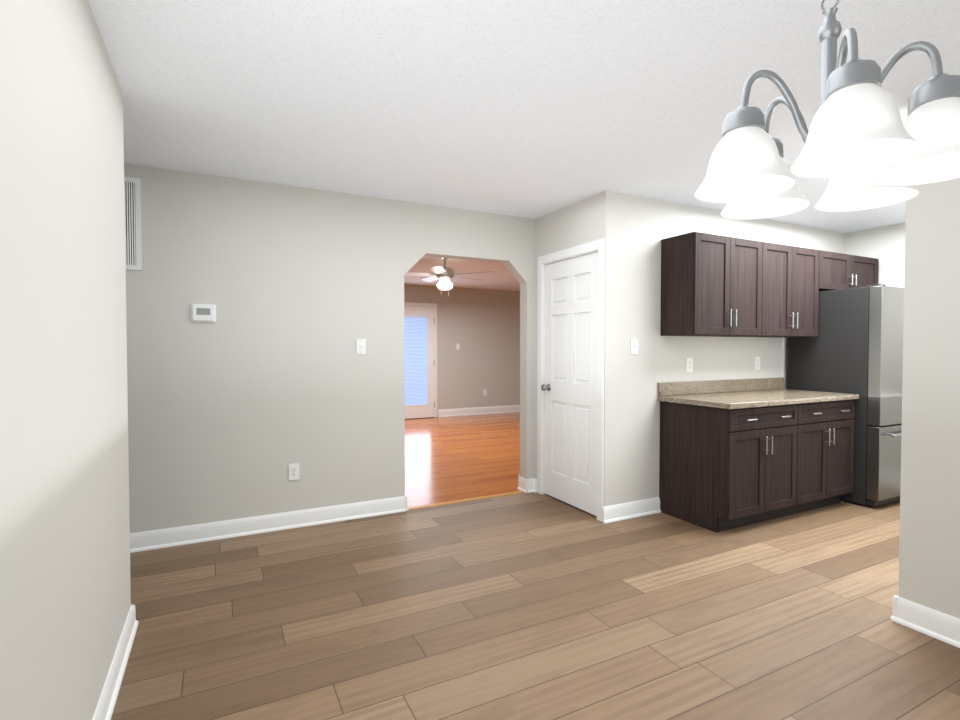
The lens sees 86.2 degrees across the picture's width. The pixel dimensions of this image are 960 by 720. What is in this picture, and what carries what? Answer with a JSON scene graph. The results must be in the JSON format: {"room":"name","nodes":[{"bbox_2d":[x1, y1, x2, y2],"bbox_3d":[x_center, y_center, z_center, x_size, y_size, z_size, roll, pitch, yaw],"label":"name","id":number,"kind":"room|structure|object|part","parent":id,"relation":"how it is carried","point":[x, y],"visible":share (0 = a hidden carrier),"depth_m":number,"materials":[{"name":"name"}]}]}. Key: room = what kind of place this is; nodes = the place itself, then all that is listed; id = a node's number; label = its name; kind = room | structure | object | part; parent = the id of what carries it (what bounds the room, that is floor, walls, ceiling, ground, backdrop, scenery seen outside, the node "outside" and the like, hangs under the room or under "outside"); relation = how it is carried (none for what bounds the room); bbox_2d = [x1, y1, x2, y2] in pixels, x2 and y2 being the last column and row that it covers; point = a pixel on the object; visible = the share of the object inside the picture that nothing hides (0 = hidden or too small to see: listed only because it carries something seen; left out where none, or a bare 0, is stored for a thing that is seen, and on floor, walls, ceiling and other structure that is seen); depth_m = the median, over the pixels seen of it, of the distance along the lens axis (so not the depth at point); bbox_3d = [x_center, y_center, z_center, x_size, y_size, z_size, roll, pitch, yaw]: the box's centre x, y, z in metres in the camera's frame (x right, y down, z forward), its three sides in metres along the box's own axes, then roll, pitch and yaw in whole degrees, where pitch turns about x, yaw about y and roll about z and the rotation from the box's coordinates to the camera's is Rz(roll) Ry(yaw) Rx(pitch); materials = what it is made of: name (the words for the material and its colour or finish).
{"room":"dining room","nodes":[
{"label":"dining room","id":0,"kind":"room"},
{"bbox_2d":[0,0,130,719],"bbox_3d":[-0.344,0.073,-0.273,0.120,2.440,5.823,-1,1,-27],"label":"wall","id":1,"kind":"structure","parent":0,"point":[65,594],"depth_m":1.36,"materials":[{"name":"white paint"}]},
{"bbox_2d":[92,604,138,719],"bbox_3d":[-0.293,1.244,-0.205,0.046,0.097,5.850,-1,1,-27],"label":"baseboard","id":2,"kind":"structure","parent":1,"relation":"attached to","point":[104,710],"depth_m":1.97,"materials":[{"name":"white wood"}]},
{"bbox_2d":[124,163,534,532],"bbox_3d":[-0.178,-0.031,4.330,9.620,2.440,0.120,-1,1,-27],"label":"wall","id":3,"kind":"structure","parent":0,"point":[253,392],"depth_m":3.62,"materials":[{"name":"white paint"}]},
{"bbox_2d":[124,177,141,269],"bbox_3d":[-2.302,-0.852,3.154,0.365,0.575,0.008,-1,1,-27],"label":"air vent","id":4,"kind":"object","parent":3,"relation":"in","point":[132,197],"visible":0.29,"depth_m":3.22,"materials":[{"name":"white metal"}]},
{"bbox_2d":[191,304,215,322],"bbox_3d":[-1.831,-0.310,3.397,0.146,0.120,0.024,-1,1,-27],"label":"thermostat","id":5,"kind":"object","parent":3,"relation":"attached to","point":[203,312],"visible":1,"depth_m":3.39,"materials":[{"name":"white plastic"}]},
{"bbox_2d":[130,496,408,552],"bbox_3d":[-2.490,1.160,3.107,4.307,0.115,0.050,-1,1,-27],"label":"baseboard","id":6,"kind":"structure","parent":3,"relation":"attached to","point":[176,536],"depth_m":3.58,"materials":[{"name":"white wood"}]},
{"bbox_2d":[289,463,298,479],"bbox_3d":[-1.335,0.804,3.685,0.072,0.116,0.008,-1,1,-27],"label":"electrical outlet","id":7,"kind":"object","parent":3,"relation":"attached to","point":[293,471],"visible":1,"depth_m":3.68,"materials":[{"name":"white plastic"}]},
{"bbox_2d":[356,339,365,353],"bbox_3d":[-0.897,-0.101,3.880,0.072,0.116,0.023,-1,1,-27],"label":"light switch","id":8,"kind":"object","parent":3,"relation":"attached to","point":[360,346],"visible":1,"depth_m":3.88,"materials":[{"name":"white plastic"}]},
{"bbox_2d":[517,473,536,490],"bbox_3d":[2.148,1.090,5.629,4.077,0.140,0.032,-1,1,-27],"label":"baseboard","id":9,"kind":"structure","parent":3,"relation":"attached to","point":[523,483],"depth_m":4.61,"materials":[{"name":"white wood"}]},
{"bbox_2d":[404,285,519,418],"bbox_3d":[-1.403,-0.145,9.343,7.240,2.440,0.120,-1,1,-27],"label":"wall","id":10,"kind":"structure","parent":0,"point":[481,327],"depth_m":9.94,"materials":[{"name":"grey paint"}]},
{"bbox_2d":[404,302,436,418],"bbox_3d":[-1.207,0.015,9.327,0.950,2.120,0.090,-1,1,-27],"label":"door","id":11,"kind":"structure","parent":10,"relation":"in","point":[420,347],"depth_m":9.40,"materials":[{"name":"white paint"},{"name":"glass"}]},
{"bbox_2d":[438,405,519,416],"bbox_3d":[0.483,0.985,10.249,2.840,0.140,0.027,-1,1,-27],"label":"baseboard","id":12,"kind":"structure","parent":10,"relation":"attached to","point":[510,408],"depth_m":9.98,"materials":[{"name":"white wood"}]},
{"bbox_2d":[88,0,959,290],"bbox_3d":[0.217,-1.280,3.395,9.740,0.100,12.140,-1,1,-27],"label":"ceiling","id":13,"kind":"structure","parent":0,"point":[530,108],"depth_m":2.28,"materials":[{"name":"white paint"}]},
{"bbox_2d":[404,257,493,289],"bbox_3d":[-0.455,-1.036,6.311,1.230,0.519,1.196,-1,1,-27],"label":"ceiling fan","id":14,"kind":"object","parent":13,"relation":"hanging from","point":[444,274],"visible":0.96,"depth_m":6.20,"materials":[{"name":"silver metal"}]},
{"bbox_2d":[694,0,959,218],"bbox_3d":[0.687,-0.755,1.002,0.474,0.839,0.480,-1,1,-27],"label":"chandelier","id":15,"kind":"object","parent":13,"relation":"hanging from","point":[865,147],"visible":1,"depth_m":0.93,"materials":[{"name":"white glass"}]},
{"bbox_3d":[0.687,-0.396,1.010,0.474,0.120,0.480,-1,1,-27],"label":"lamp shade","id":16,"kind":"part","parent":15,"relation":"part of","materials":[{"name":"white glass"}]},
{"bbox_2d":[111,412,959,719],"bbox_3d":[0.217,1.256,3.453,9.740,0.107,12.140,-1,1,-27],"label":"floor","id":17,"kind":"structure","parent":0,"point":[530,606],"depth_m":2.46,"materials":[{"name":"wood"}]},
{"bbox_2d":[659,401,805,532],"bbox_3d":[1.918,0.760,3.950,0.819,0.875,0.619,-1,1,-27],"label":"base cabinet","id":18,"kind":"object","parent":17,"relation":"on","point":[735,453],"depth_m":3.71,"materials":[{"name":"brown wood"}]},
{"bbox_2d":[658,389,858,408],"bbox_3d":[2.234,0.299,4.090,1.568,0.038,0.639,-1,1,-27],"label":"countertop","id":19,"kind":"structure","parent":18,"relation":"on","point":[753,398],"depth_m":3.89,"materials":[{"name":"beige stone"}]},
{"bbox_2d":[806,401,854,510],"bbox_3d":[2.545,0.753,4.270,0.819,0.875,0.619,-1,1,-27],"label":"base cabinet","id":20,"kind":"object","parent":17,"relation":"on","point":[829,424],"depth_m":4.03,"materials":[{"name":"brown wood"}]},
{"bbox_2d":[788,284,903,506],"bbox_3d":[3.405,0.286,4.556,0.905,1.795,0.797,-1,1,-27],"label":"fridge","id":21,"kind":"object","parent":17,"relation":"on","point":[855,346],"visible":0.46,"depth_m":4.17,"materials":[{"name":"grey metal"}]},
{"bbox_2d":[535,190,615,506],"bbox_3d":[0.751,-0.029,4.212,0.100,2.440,0.936,-1,1,-27],"label":"wall","id":22,"kind":"structure","parent":0,"point":[588,219],"depth_m":3.82,"materials":[{"name":"white paint"}]},
{"bbox_2d":[541,252,597,515],"bbox_3d":[0.717,0.181,4.160,0.106,2.000,0.736,-1,1,-27],"label":"closet door","id":23,"kind":"structure","parent":22,"relation":"in","point":[569,387],"depth_m":4.15,"materials":[{"name":"white wood"}]},
{"bbox_2d":[537,238,604,521],"bbox_3d":[0.757,0.146,4.186,0.116,2.092,0.868,-1,1,-27],"label":"door frame","id":24,"kind":"structure","parent":22,"relation":"attached to","point":[598,246],"depth_m":3.98,"materials":[{"name":"white wood"}]},
{"bbox_2d":[615,192,845,504],"bbox_3d":[2.364,-0.037,4.577,3.106,2.440,0.120,-1,1,-27],"label":"wall","id":25,"kind":"structure","parent":0,"point":[645,226],"depth_m":3.99,"materials":[{"name":"white paint"}]},
{"bbox_2d":[602,497,660,522],"bbox_3d":[1.163,1.142,3.908,0.567,0.115,0.027,-1,1,-27],"label":"baseboard","id":26,"kind":"structure","parent":25,"relation":"attached to","point":[623,511],"depth_m":3.90,"materials":[{"name":"white wood"}]},
{"bbox_2d":[631,339,637,353],"bbox_3d":[1.176,-0.101,3.888,0.072,0.116,0.023,-1,1,-27],"label":"light switch","id":27,"kind":"object","parent":25,"relation":"attached to","point":[634,346],"visible":1,"depth_m":3.89,"materials":[{"name":"white plastic"}]},
{"bbox_2d":[686,358,692,371],"bbox_3d":[1.702,0.043,4.167,0.072,0.116,0.008,-1,1,-27],"label":"electrical outlet","id":28,"kind":"object","parent":25,"relation":"attached to","point":[689,364],"visible":1,"depth_m":4.16,"materials":[{"name":"white plastic"}]},
{"bbox_2d":[660,232,771,336],"bbox_3d":[1.851,-0.565,4.052,0.819,0.750,0.324,-1,1,-27],"label":"upper cabinet","id":29,"kind":"object","parent":25,"relation":"attached to","point":[712,285],"depth_m":3.88,"materials":[{"name":"brown wood"}]},
{"bbox_2d":[658,377,784,396],"bbox_3d":[2.094,0.221,4.363,1.568,0.106,0.022,-1,1,-27],"label":"backsplash","id":30,"kind":"structure","parent":25,"relation":"attached to","point":[665,389],"depth_m":4.30,"materials":[{"name":"beige stone"}]},
{"bbox_2d":[754,357,759,369],"bbox_3d":[2.465,0.029,4.557,0.072,0.116,0.008,-1,1,-27],"label":"electrical outlet","id":31,"kind":"object","parent":25,"relation":"attached to","point":[757,363],"visible":1,"depth_m":4.55,"materials":[{"name":"white plastic"}]},
{"bbox_2d":[768,243,823,337],"bbox_3d":[2.478,-0.572,4.372,0.820,0.750,0.324,-1,1,-27],"label":"upper cabinet","id":32,"kind":"object","parent":25,"relation":"attached to","point":[797,272],"depth_m":4.26,"materials":[{"name":"brown wood"}]},
{"bbox_2d":[820,251,878,290],"bbox_3d":[3.266,-0.789,4.769,0.948,0.335,0.324,-1,1,-27],"label":"upper cabinet","id":33,"kind":"object","parent":25,"relation":"attached to","point":[841,271],"depth_m":4.61,"materials":[{"name":"brown wood"}]},
{"bbox_2d":[845,223,904,287],"bbox_3d":[5.072,0.009,2.558,0.120,2.440,5.941,-1,1,-27],"label":"wall","id":34,"kind":"structure","parent":0,"point":[885,245],"depth_m":4.85,"materials":[{"name":"white paint"}]},
{"bbox_2d":[898,98,959,618],"bbox_3d":[2.993,0.055,0.539,0.120,2.440,4.236,-1,1,-27],"label":"wall","id":35,"kind":"structure","parent":0,"point":[929,558],"depth_m":2.30,"materials":[{"name":"white paint"}]},
{"bbox_2d":[890,595,959,647],"bbox_3d":[2.935,1.218,0.552,0.057,0.115,4.263,-1,1,-27],"label":"baseboard","id":36,"kind":"structure","parent":35,"relation":"attached to","point":[938,625],"depth_m":2.31,"materials":[{"name":"white wood"}]}
]}

